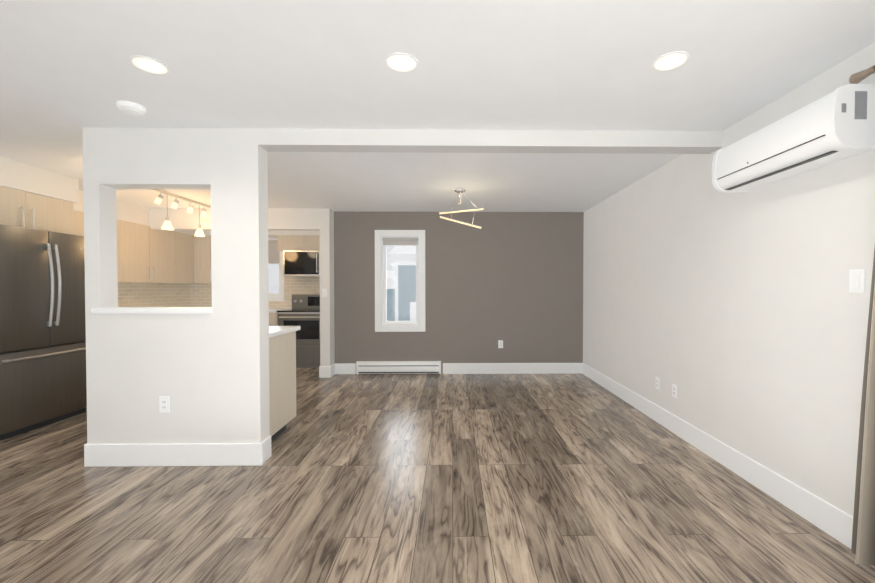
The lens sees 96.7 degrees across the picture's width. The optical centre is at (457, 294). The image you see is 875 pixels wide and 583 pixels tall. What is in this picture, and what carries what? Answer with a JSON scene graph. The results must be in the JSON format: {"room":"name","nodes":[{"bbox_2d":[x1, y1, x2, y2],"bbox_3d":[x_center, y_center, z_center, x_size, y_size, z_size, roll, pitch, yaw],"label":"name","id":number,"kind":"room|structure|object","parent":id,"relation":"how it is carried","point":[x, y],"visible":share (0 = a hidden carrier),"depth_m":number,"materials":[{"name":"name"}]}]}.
{"room":"empty living room","nodes":[
{"label":"empty living room","id":0,"kind":"room"},
{"bbox_2d":[0,156,319,237],"bbox_3d":[-3.308,-1.091,4.920,2.710,0.248,3.720,0,1,-1],"label":"wall","id":1,"kind":"structure","parent":0,"point":[20,176],"depth_m":3.83,"materials":[{"name":"white paint"}]},
{"bbox_2d":[82,127,269,443],"bbox_3d":[-2.030,0.019,2.835,1.227,2.400,0.140,0,1,-1],"label":"wall","id":2,"kind":"structure","parent":0,"point":[208,374],"depth_m":2.77,"materials":[{"name":"white paint"}]},
{"bbox_2d":[91,307,211,313],"bbox_3d":[-2.168,0.110,2.827,0.830,0.039,0.175,0,1,-1],"label":"sill","id":3,"kind":"structure","parent":2,"relation":"on","point":[158,310],"depth_m":2.74,"materials":[{"name":"white paint"}]},
{"bbox_2d":[159,396,169,412],"bbox_3d":[-2.092,0.780,2.772,0.072,0.116,0.008,0,1,-1],"label":"outlet","id":4,"kind":"object","parent":2,"relation":"attached to","point":[164,404],"visible":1,"depth_m":2.77,"materials":[{"name":"white plastic"}]},
{"bbox_2d":[84,439,267,466],"bbox_3d":[-2.028,1.141,2.778,1.255,0.160,0.018,0,1,-1],"label":"baseboard","id":5,"kind":"structure","parent":2,"relation":"attached to","point":[169,454],"depth_m":2.77,"materials":[{"name":"white wood"}]},
{"bbox_2d":[149,208,319,230],"bbox_3d":[-3.317,-1.080,5.560,2.710,0.290,0.140,0,1,-1],"label":"header beam","id":6,"kind":"structure","parent":0,"point":[296,219],"depth_m":5.50,"materials":[{"name":"white paint"}]},
{"bbox_2d":[0,368,874,582],"bbox_3d":[-1.355,1.279,2.245,6.840,0.100,9.500,0,1,-1],"label":"floor","id":7,"kind":"structure","parent":0,"point":[468,478],"depth_m":2.28,"materials":[{"name":"laminate"}]},
{"bbox_2d":[0,224,86,440],"bbox_3d":[-4.132,0.313,3.546,0.964,1.790,0.910,0,1,-1],"label":"fridge","id":8,"kind":"object","parent":7,"relation":"on","point":[42,337],"visible":0.88,"depth_m":3.46,"materials":[{"name":"metal"}]},
{"bbox_2d":[269,308,291,325],"bbox_3d":[-3.166,0.718,6.494,0.577,0.885,0.630,0,1,-1],"label":"base cabinet","id":9,"kind":"object","parent":7,"relation":"on","point":[273,317],"depth_m":6.18,"materials":[{"name":"laminate"}]},
{"bbox_2d":[269,308,288,311],"bbox_3d":[-3.453,0.256,6.473,1.151,0.036,0.648,0,1,-1],"label":"countertop","id":10,"kind":"structure","parent":9,"relation":"on","point":[270,309],"depth_m":6.42,"materials":[{"name":"white stone"}]},
{"bbox_2d":[269,326,299,441],"bbox_3d":[-2.047,0.751,3.259,1.205,0.924,0.678,0,1,-1],"label":"base cabinet","id":11,"kind":"object","parent":7,"relation":"on","point":[282,370],"depth_m":3.27,"materials":[{"name":"laminate"}]},
{"bbox_2d":[277,294,319,367],"bbox_3d":[-2.494,0.578,6.472,0.764,1.165,0.680,0,1,-1],"label":"stove","id":12,"kind":"object","parent":7,"relation":"on","point":[303,313],"visible":0.56,"depth_m":6.19,"materials":[{"name":"metal"}]},
{"bbox_2d":[319,209,334,365],"bbox_3d":[-1.901,-0.036,6.247,0.140,2.400,1.440,0,1,-1],"label":"stub","id":13,"kind":"object","parent":7,"relation":"on","point":[327,339],"visible":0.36,"depth_m":5.53,"materials":[{"name":"white paint"}]},
{"bbox_2d":[322,289,326,296],"bbox_3d":[-1.891,-0.034,5.522,0.072,0.116,0.008,0,1,-1],"label":"light switch","id":14,"kind":"object","parent":13,"relation":"attached to","point":[324,292],"visible":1,"depth_m":5.52,"materials":[{"name":"white plastic"}]},
{"bbox_2d":[319,366,331,377],"bbox_3d":[-1.977,1.085,6.182,0.014,0.160,1.304,0,1,-1],"label":"baseboard","id":15,"kind":"structure","parent":13,"relation":"attached to","point":[323,370],"depth_m":5.53,"materials":[{"name":"white wood"}]},
{"bbox_2d":[0,0,874,211],"bbox_3d":[-1.355,-1.220,2.204,6.840,0.100,9.500,0,1,-1],"label":"ceiling","id":16,"kind":"structure","parent":0,"point":[68,70],"depth_m":2.09,"materials":[{"name":"white paint"}]},
{"bbox_2d":[116,100,145,115],"bbox_3d":[-2.028,-1.151,2.416,0.144,0.046,0.144,0,1,-1],"label":"smoke detector","id":17,"kind":"object","parent":16,"relation":"attached to","point":[131,108],"visible":1,"depth_m":2.38,"materials":[{"name":"white plastic"}]},
{"bbox_2d":[129,55,169,74],"bbox_3d":[-1.562,-1.162,1.972,0.164,0.008,0.164,0,1,-1],"label":"recessed light","id":18,"kind":"object","parent":16,"relation":"in","point":[149,65],"visible":1,"depth_m":1.96,"materials":[{"name":"white"}]},
{"bbox_2d":[151,189,210,236],"bbox_3d":[-3.413,-0.995,4.955,0.118,0.440,1.250,0,1,-1],"label":"track light","id":19,"kind":"object","parent":16,"relation":"attached to","point":[167,224],"visible":0.94,"depth_m":4.70,"materials":[{"name":"metal"}]},
{"bbox_2d":[385,53,417,71],"bbox_3d":[-0.281,-1.162,1.950,0.164,0.008,0.164,0,1,-1],"label":"recessed light","id":20,"kind":"object","parent":16,"relation":"in","point":[401,62],"visible":1,"depth_m":1.94,"materials":[{"name":"white"}]},
{"bbox_2d":[439,187,483,228],"bbox_3d":[0.040,-0.975,4.378,0.512,0.462,0.230,0,1,-1],"label":"pendant lamp","id":21,"kind":"object","parent":16,"relation":"hanging from","point":[459,190],"visible":1,"depth_m":4.39,"materials":[{"name":"silver metal"}]},
{"bbox_2d":[652,51,688,70],"bbox_3d":[1.059,-1.161,1.939,0.164,0.008,0.164,0,1,-1],"label":"recessed light","id":22,"kind":"object","parent":16,"relation":"in","point":[670,61],"visible":1,"depth_m":1.93,"materials":[{"name":"white"}]},
{"bbox_2d":[334,212,583,373],"bbox_3d":[0.020,-0.029,5.838,3.690,2.400,0.150,0,1,-1],"label":"wall","id":23,"kind":"structure","parent":0,"point":[513,281],"depth_m":5.77,"materials":[{"name":"grey paint"}]},
{"bbox_2d":[332,363,355,374],"bbox_3d":[-1.669,1.092,5.749,0.310,0.160,0.018,0,1,-1],"label":"baseboard","id":24,"kind":"structure","parent":23,"relation":"attached to","point":[337,368],"depth_m":5.74,"materials":[{"name":"white wood"}]},
{"bbox_2d":[356,361,440,374],"bbox_3d":[-0.869,1.075,5.732,1.240,0.196,0.070,0,1,-1],"label":"heater","id":25,"kind":"object","parent":23,"relation":"attached to","point":[393,367],"visible":1,"depth_m":5.70,"materials":[{"name":"metal"}]},
{"bbox_2d":[375,230,424,331],"bbox_3d":[-0.853,-0.209,5.814,0.744,1.500,0.168,0,1,-1],"label":"window","id":26,"kind":"structure","parent":23,"relation":"in","point":[389,238],"depth_m":5.74,"materials":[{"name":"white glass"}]},
{"bbox_2d":[498,340,502,347],"bbox_3d":[0.636,0.732,5.780,0.072,0.116,0.008,0,1,-1],"label":"outlet","id":27,"kind":"object","parent":23,"relation":"attached to","point":[500,343],"visible":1,"depth_m":5.78,"materials":[{"name":"white plastic"}]},
{"bbox_2d":[443,363,579,373],"bbox_3d":[0.806,1.092,5.786,2.060,0.160,0.014,0,1,-1],"label":"baseboard","id":28,"kind":"structure","parent":23,"relation":"attached to","point":[448,368],"depth_m":5.78,"materials":[{"name":"white wood"}]},
{"bbox_2d":[258,128,722,153],"bbox_3d":[0.245,-1.123,2.848,3.323,0.115,0.140,0,1,-1],"label":"header beam","id":29,"kind":"structure","parent":0,"point":[483,141],"depth_m":2.79,"materials":[{"name":"white paint"}]},
{"bbox_2d":[583,43,874,515],"bbox_3d":[1.997,0.037,1.731,0.150,2.400,8.420,0,1,-1],"label":"wall","id":30,"kind":"structure","parent":0,"point":[740,320],"depth_m":2.53,"materials":[{"name":"white paint"}]},
{"bbox_2d":[655,377,659,389],"bbox_3d":[1.891,0.836,3.683,0.008,0.116,0.072,0,1,-1],"label":"electrical outlet","id":31,"kind":"object","parent":30,"relation":"attached to","point":[657,385],"visible":1,"depth_m":3.68,"materials":[{"name":"white plastic"}]},
{"bbox_2d":[672,384,676,398],"bbox_3d":[1.895,0.840,3.403,0.008,0.116,0.072,0,1,-1],"label":"electrical outlet","id":32,"kind":"object","parent":30,"relation":"attached to","point":[674,390],"visible":1,"depth_m":3.40,"materials":[{"name":"white plastic"}]},
{"bbox_2d":[580,363,852,548],"bbox_3d":[1.913,1.157,1.748,0.018,0.160,8.120,0,1,-1],"label":"baseboard","id":33,"kind":"structure","parent":30,"relation":"attached to","point":[836,523],"depth_m":2.53,"materials":[{"name":"white wood"}]},
{"bbox_2d":[712,84,874,192],"bbox_3d":[1.802,-0.814,2.169,0.224,0.290,0.832,0,1,-1],"label":"air conditioner","id":34,"kind":"object","parent":30,"relation":"attached to","point":[837,124],"visible":1,"depth_m":1.95,"materials":[{"name":"plastic"}]},
{"bbox_2d":[849,269,864,293],"bbox_3d":[1.916,-0.065,1.868,0.008,0.116,0.072,0,1,-1],"label":"light switch","id":35,"kind":"object","parent":30,"relation":"attached to","point":[856,281],"visible":1,"depth_m":1.86,"materials":[{"name":"white plastic"}]},
{"bbox_2d":[849,65,874,565],"bbox_3d":[1.846,0.065,1.260,0.161,2.271,1.188,0,1,-1],"label":"curtain","id":36,"kind":"object","parent":30,"relation":"attached to","point":[863,541],"visible":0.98,"depth_m":1.71,"materials":[{"name":"fabric"}]},
{"bbox_3d":[-3.410,-0.046,6.871,2.860,2.400,0.150,0,1,-1],"label":"wall","id":37,"kind":"structure","parent":0,"visible":0},
{"bbox_2d":[118,282,188,306],"bbox_3d":[-4.667,0.036,5.399,0.002,0.438,2.700,0,1,-1],"label":"tile backsplash","id":38,"kind":"structure","parent":37,"relation":"attached to","point":[138,294],"depth_m":5.95,"materials":[{"name":"beige tile"}]},
{"bbox_2d":[194,235,211,282],"bbox_3d":[-4.200,-0.596,6.597,0.328,0.788,0.350,0,1,-1],"label":"upper cabinet","id":39,"kind":"object","parent":37,"relation":"attached to","point":[202,257],"depth_m":6.42,"materials":[{"name":"laminate"}]},
{"bbox_2d":[189,276,319,307],"bbox_3d":[-3.334,-0.258,6.791,2.709,0.983,0.003,0,1,-1],"label":"tile backsplash","id":40,"kind":"structure","parent":37,"relation":"attached to","point":[200,294],"depth_m":6.80,"materials":[{"name":"beige tile"}]},
{"bbox_2d":[268,238,284,300],"bbox_3d":[-3.380,-0.476,6.855,0.700,1.160,0.168,0,1,-1],"label":"window","id":41,"kind":"structure","parent":37,"relation":"in","point":[275,255],"depth_m":6.82,"materials":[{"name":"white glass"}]},
{"bbox_2d":[278,235,305,250],"bbox_3d":[-2.741,-0.868,6.613,0.490,0.243,0.350,0,1,-1],"label":"upper cabinet","id":42,"kind":"object","parent":37,"relation":"attached to","point":[285,242],"depth_m":6.44,"materials":[{"name":"laminate"}]},
{"bbox_2d":[283,250,319,276],"bbox_3d":[-2.496,-0.525,6.573,0.760,0.428,0.443,0,1,-1],"label":"microwave","id":43,"kind":"object","parent":42,"relation":"attached to","point":[301,263],"visible":0.77,"depth_m":6.40,"materials":[{"name":"metal"}]},
{"bbox_2d":[306,236,319,249],"bbox_3d":[-2.238,-0.869,6.620,0.517,0.243,0.350,0,1,-1],"label":"upper cabinet","id":44,"kind":"object","parent":37,"relation":"attached to","point":[312,242],"depth_m":6.44,"materials":[{"name":"laminate"}]},
{"bbox_3d":[-4.699,0.031,2.103,0.150,2.400,9.350,0,1,-1],"label":"wall","id":45,"kind":"structure","parent":0,"visible":0},
{"bbox_2d":[0,186,73,234],"bbox_3d":[-4.266,-0.767,3.526,0.748,0.345,0.910,0,1,-1],"label":"upper cabinet","id":46,"kind":"object","parent":45,"relation":"attached to","point":[19,208],"visible":0.85,"depth_m":3.62,"materials":[{"name":"laminate"}]},
{"bbox_2d":[74,211,121,281],"bbox_3d":[-4.487,-0.562,4.516,0.335,0.788,0.948,0,1,-1],"label":"upper cabinet","id":47,"kind":"object","parent":45,"relation":"attached to","point":[78,216],"depth_m":4.94,"materials":[{"name":"laminate"}]},
{"bbox_2d":[122,220,173,282],"bbox_3d":[-4.500,-0.577,5.463,0.335,0.788,0.948,0,1,-1],"label":"upper cabinet","id":48,"kind":"object","parent":45,"relation":"attached to","point":[146,253],"depth_m":5.41,"materials":[{"name":"laminate"}]},
{"bbox_2d":[174,231,194,282],"bbox_3d":[-4.510,-0.589,6.174,0.335,0.788,0.474,0,1,-1],"label":"upper cabinet","id":49,"kind":"object","parent":45,"relation":"attached to","point":[184,272],"depth_m":6.15,"materials":[{"name":"laminate"}]},
{"label":"outside","id":50,"kind":"structure","parent":0,"visible":0},
{"bbox_2d":[386,246,415,320],"bbox_3d":[-1.427,1.385,9.572,4.300,5.450,1.550,0,1,-1],"label":"house","id":51,"kind":"structure","parent":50,"point":[400,302],"depth_m":9.12,"materials":[{"name":"white"}]}
]}

